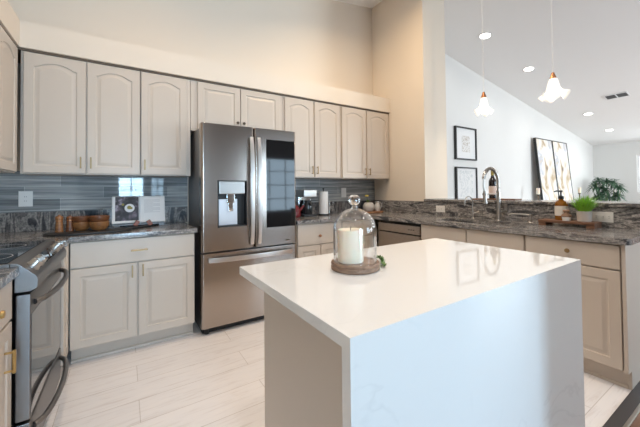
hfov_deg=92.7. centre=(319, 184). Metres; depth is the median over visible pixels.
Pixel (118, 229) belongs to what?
serving board
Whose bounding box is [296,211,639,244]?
countertop
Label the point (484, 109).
pendant light
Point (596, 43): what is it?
ceiling
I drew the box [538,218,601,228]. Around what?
wooden riser tray
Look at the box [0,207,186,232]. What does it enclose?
granite splash
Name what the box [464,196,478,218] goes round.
tap
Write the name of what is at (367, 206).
ceramic vase
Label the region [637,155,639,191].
window
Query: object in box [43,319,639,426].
floor
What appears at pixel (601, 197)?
floor plant
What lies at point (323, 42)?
wall
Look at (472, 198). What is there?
wooden tray
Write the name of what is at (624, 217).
granite splash
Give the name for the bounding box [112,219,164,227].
cookbook stand
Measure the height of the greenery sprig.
0.028 m
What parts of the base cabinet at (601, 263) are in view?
drawer, door, shoe moulding, end panel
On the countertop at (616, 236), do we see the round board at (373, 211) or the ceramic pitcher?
the round board at (373, 211)
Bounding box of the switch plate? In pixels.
[341,188,345,196]
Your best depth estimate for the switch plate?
4.18 m
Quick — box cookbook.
[112,196,164,224]
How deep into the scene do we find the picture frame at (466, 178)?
5.73 m
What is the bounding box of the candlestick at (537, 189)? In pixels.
[536,188,539,199]
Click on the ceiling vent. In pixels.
(621, 94)
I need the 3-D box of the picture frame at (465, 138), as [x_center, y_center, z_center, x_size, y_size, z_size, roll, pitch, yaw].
[2.744,-0.774,5.747,0.670,0.615,0.044,0,-1,-33]
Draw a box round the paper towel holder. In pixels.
[318,188,333,215]
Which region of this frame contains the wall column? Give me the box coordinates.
[431,0,447,198]
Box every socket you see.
[23,195,27,202]
[592,214,598,218]
[601,215,611,219]
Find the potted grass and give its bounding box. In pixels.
[569,195,606,221]
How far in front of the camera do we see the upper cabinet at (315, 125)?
3.59 m
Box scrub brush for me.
[561,209,571,220]
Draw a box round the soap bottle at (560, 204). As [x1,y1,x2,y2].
[554,190,567,219]
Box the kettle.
[296,201,303,217]
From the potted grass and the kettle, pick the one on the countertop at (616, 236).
the kettle
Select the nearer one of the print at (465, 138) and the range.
the range
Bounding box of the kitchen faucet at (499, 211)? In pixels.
[482,167,507,220]
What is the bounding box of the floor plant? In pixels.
[585,176,628,200]
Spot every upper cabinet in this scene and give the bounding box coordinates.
[0,25,17,172]
[20,50,139,176]
[139,71,189,176]
[190,80,282,135]
[282,96,339,178]
[339,106,388,179]
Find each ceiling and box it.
[334,0,381,7]
[444,0,639,145]
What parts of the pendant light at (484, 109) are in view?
rod, lamp shade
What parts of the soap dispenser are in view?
spout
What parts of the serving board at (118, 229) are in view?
handle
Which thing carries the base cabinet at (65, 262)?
on the floor
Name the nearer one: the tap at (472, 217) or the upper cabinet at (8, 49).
the upper cabinet at (8, 49)
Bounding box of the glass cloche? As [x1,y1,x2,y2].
[333,195,376,265]
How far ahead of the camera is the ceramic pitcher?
4.17 m
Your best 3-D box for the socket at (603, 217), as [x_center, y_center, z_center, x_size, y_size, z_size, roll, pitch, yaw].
[2.171,0.246,2.317,0.003,0.034,0.060,0,-1,-33]
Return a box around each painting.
[533,137,558,199]
[552,141,573,199]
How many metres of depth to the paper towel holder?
3.72 m
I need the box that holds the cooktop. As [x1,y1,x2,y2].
[0,240,46,267]
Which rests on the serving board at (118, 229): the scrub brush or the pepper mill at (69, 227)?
the pepper mill at (69, 227)
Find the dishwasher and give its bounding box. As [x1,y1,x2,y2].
[378,220,421,245]
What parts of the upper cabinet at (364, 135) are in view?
door, door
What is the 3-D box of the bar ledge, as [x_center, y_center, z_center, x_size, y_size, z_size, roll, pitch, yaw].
[1.984,0.165,2.985,0.425,0.030,2.018,0,-1,-33]
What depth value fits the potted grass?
2.31 m
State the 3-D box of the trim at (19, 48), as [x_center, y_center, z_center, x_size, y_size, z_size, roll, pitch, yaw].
[-0.122,-1.022,2.167,4.082,0.015,3.000,0,-1,-33]
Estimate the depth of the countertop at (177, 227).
2.31 m
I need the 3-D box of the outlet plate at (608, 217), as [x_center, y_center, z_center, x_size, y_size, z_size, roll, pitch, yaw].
[2.153,0.247,2.349,0.009,0.078,0.155,0,-1,-33]
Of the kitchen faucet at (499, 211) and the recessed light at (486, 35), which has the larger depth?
the recessed light at (486, 35)
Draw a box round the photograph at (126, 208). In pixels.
[115,197,138,220]
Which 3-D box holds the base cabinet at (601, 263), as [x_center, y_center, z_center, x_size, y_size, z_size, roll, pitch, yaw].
[1.910,0.800,2.183,0.640,0.874,0.539,0,-1,-33]
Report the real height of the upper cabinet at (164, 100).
0.907 m
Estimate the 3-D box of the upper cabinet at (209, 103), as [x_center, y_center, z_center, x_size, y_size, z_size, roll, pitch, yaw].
[-0.885,-0.747,3.237,0.951,0.477,0.362,0,-1,-33]
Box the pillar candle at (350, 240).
[338,227,363,263]
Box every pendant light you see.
[474,0,493,116]
[538,0,569,102]
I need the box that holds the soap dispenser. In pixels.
[508,213,532,222]
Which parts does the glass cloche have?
knob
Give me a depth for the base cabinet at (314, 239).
3.21 m
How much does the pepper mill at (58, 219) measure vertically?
0.128 m
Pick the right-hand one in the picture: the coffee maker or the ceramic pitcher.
the ceramic pitcher
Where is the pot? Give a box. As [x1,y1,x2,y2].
[576,211,591,221]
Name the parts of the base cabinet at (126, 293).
door, shoe moulding, drawer, door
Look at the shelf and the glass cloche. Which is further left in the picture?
the shelf
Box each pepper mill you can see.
[55,215,63,231]
[66,215,73,231]
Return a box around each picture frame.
[454,125,476,160]
[454,167,477,198]
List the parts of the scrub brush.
handle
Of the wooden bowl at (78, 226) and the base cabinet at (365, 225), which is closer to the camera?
the wooden bowl at (78, 226)
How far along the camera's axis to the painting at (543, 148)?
7.25 m
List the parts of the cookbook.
pictured plate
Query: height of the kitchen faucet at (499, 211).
0.506 m
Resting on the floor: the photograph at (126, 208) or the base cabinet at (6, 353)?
the base cabinet at (6, 353)
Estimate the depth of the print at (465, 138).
5.75 m
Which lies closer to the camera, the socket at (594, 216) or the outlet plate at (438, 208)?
the socket at (594, 216)
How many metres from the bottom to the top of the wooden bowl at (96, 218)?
0.062 m
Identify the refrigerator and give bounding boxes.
[189,122,295,334]
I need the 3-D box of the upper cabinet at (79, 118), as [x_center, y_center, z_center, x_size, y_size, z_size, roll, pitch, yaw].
[-1.946,-0.533,2.552,0.757,0.907,0.364,0,-1,-33]
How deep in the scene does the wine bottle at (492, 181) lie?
3.22 m
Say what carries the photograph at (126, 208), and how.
attached to the cookbook
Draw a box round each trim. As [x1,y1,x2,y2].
[0,24,388,113]
[602,381,639,426]
[623,403,639,426]
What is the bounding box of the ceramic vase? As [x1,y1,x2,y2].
[363,195,374,210]
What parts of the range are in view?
control knob, storage drawer, oven door, control panel, control knob, bar handle, bar handle, control knob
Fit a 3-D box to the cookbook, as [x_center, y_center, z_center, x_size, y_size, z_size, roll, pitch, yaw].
[-1.630,0.223,2.757,0.414,0.239,0.082,0,-1,-33]
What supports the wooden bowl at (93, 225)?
on the serving board at (118, 229)
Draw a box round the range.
[0,240,68,426]
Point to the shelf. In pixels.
(135, 223)
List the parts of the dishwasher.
control panel, door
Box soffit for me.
[0,0,389,112]
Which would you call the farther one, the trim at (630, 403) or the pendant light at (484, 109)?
the pendant light at (484, 109)
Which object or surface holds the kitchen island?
on the floor
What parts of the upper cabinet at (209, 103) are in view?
door, door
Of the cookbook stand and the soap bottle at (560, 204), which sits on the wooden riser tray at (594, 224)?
the soap bottle at (560, 204)
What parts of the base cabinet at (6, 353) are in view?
knob, drawer, door, pull handle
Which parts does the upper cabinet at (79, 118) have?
door, door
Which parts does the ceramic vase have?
pot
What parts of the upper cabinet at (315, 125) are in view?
door, door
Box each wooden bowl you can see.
[72,216,89,221]
[72,222,89,230]
[88,215,109,221]
[89,220,109,229]
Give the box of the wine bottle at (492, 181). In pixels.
[489,171,496,198]
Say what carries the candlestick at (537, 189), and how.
on the console table
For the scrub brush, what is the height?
0.088 m
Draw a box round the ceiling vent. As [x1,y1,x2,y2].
[603,91,629,99]
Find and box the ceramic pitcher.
[374,202,381,210]
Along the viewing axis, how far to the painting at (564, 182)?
7.78 m
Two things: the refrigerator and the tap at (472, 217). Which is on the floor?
the refrigerator
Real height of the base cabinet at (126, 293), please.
0.874 m
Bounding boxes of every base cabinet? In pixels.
[0,281,15,426]
[60,244,68,365]
[70,233,194,362]
[295,221,340,257]
[341,219,371,248]
[421,224,525,250]
[526,235,639,389]
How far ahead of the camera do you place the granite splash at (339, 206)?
4.14 m
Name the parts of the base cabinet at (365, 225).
drawer, door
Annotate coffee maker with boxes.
[296,190,316,216]
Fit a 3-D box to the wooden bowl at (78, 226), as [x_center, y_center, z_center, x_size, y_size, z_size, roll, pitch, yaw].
[-1.831,0.316,2.347,0.116,0.066,0.116,0,-1,-33]
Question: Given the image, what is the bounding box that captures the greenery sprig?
[373,255,386,266]
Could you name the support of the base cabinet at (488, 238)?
on the floor
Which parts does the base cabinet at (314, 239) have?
door, drawer, door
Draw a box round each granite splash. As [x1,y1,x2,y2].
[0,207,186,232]
[312,200,373,213]
[374,200,639,229]
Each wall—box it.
[0,0,593,335]
[372,0,434,246]
[593,141,639,201]
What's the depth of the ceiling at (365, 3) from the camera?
4.36 m
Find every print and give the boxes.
[459,170,472,197]
[462,135,469,152]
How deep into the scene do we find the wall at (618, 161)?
8.87 m
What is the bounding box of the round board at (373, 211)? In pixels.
[360,210,382,212]
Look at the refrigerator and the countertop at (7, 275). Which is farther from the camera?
the refrigerator
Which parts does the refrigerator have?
door, splash plate, control panel, freezer drawer, drawer handle, door handle, door handle, door, glass panel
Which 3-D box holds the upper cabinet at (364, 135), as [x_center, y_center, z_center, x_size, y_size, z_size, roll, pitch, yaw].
[0.536,-0.531,4.139,0.836,0.907,0.364,0,-1,-33]
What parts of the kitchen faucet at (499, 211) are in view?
spout, lever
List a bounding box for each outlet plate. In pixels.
[18,191,32,206]
[436,205,444,211]
[592,212,613,222]
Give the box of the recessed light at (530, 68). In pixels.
[523,66,534,71]
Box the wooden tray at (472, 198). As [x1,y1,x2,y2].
[472,198,521,199]
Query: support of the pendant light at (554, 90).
hanging from the ceiling at (596, 43)
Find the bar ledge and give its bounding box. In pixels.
[424,198,639,207]
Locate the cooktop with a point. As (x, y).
(10, 253)
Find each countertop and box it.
[0,222,196,246]
[0,267,18,288]
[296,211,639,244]
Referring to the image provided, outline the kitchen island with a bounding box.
[240,238,584,426]
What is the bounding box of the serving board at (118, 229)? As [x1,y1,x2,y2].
[43,225,150,236]
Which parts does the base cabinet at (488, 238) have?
false drawer, false drawer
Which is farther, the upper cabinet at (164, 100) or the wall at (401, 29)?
the wall at (401, 29)
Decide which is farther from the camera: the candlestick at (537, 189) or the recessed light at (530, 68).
the candlestick at (537, 189)
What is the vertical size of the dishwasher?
0.868 m
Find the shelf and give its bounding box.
[112,222,164,227]
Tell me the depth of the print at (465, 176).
5.72 m
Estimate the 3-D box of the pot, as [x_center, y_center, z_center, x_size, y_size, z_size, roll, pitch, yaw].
[2.022,0.240,2.337,0.094,0.078,0.094,0,-1,-33]
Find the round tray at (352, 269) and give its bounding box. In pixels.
[331,256,379,274]
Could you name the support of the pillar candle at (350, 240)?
on the round tray at (352, 269)
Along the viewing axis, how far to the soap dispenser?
2.69 m
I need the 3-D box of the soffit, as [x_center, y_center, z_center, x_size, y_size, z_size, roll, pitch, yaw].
[-0.123,-1.126,2.169,4.084,0.191,3.000,0,-1,-33]
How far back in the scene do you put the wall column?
3.97 m
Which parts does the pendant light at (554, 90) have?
rod, lamp shade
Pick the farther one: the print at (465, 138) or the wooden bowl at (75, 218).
the print at (465, 138)
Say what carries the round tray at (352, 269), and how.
on the kitchen island
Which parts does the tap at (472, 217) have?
spout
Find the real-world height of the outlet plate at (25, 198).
0.125 m
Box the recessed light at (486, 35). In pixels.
[478,32,491,39]
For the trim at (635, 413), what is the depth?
1.60 m

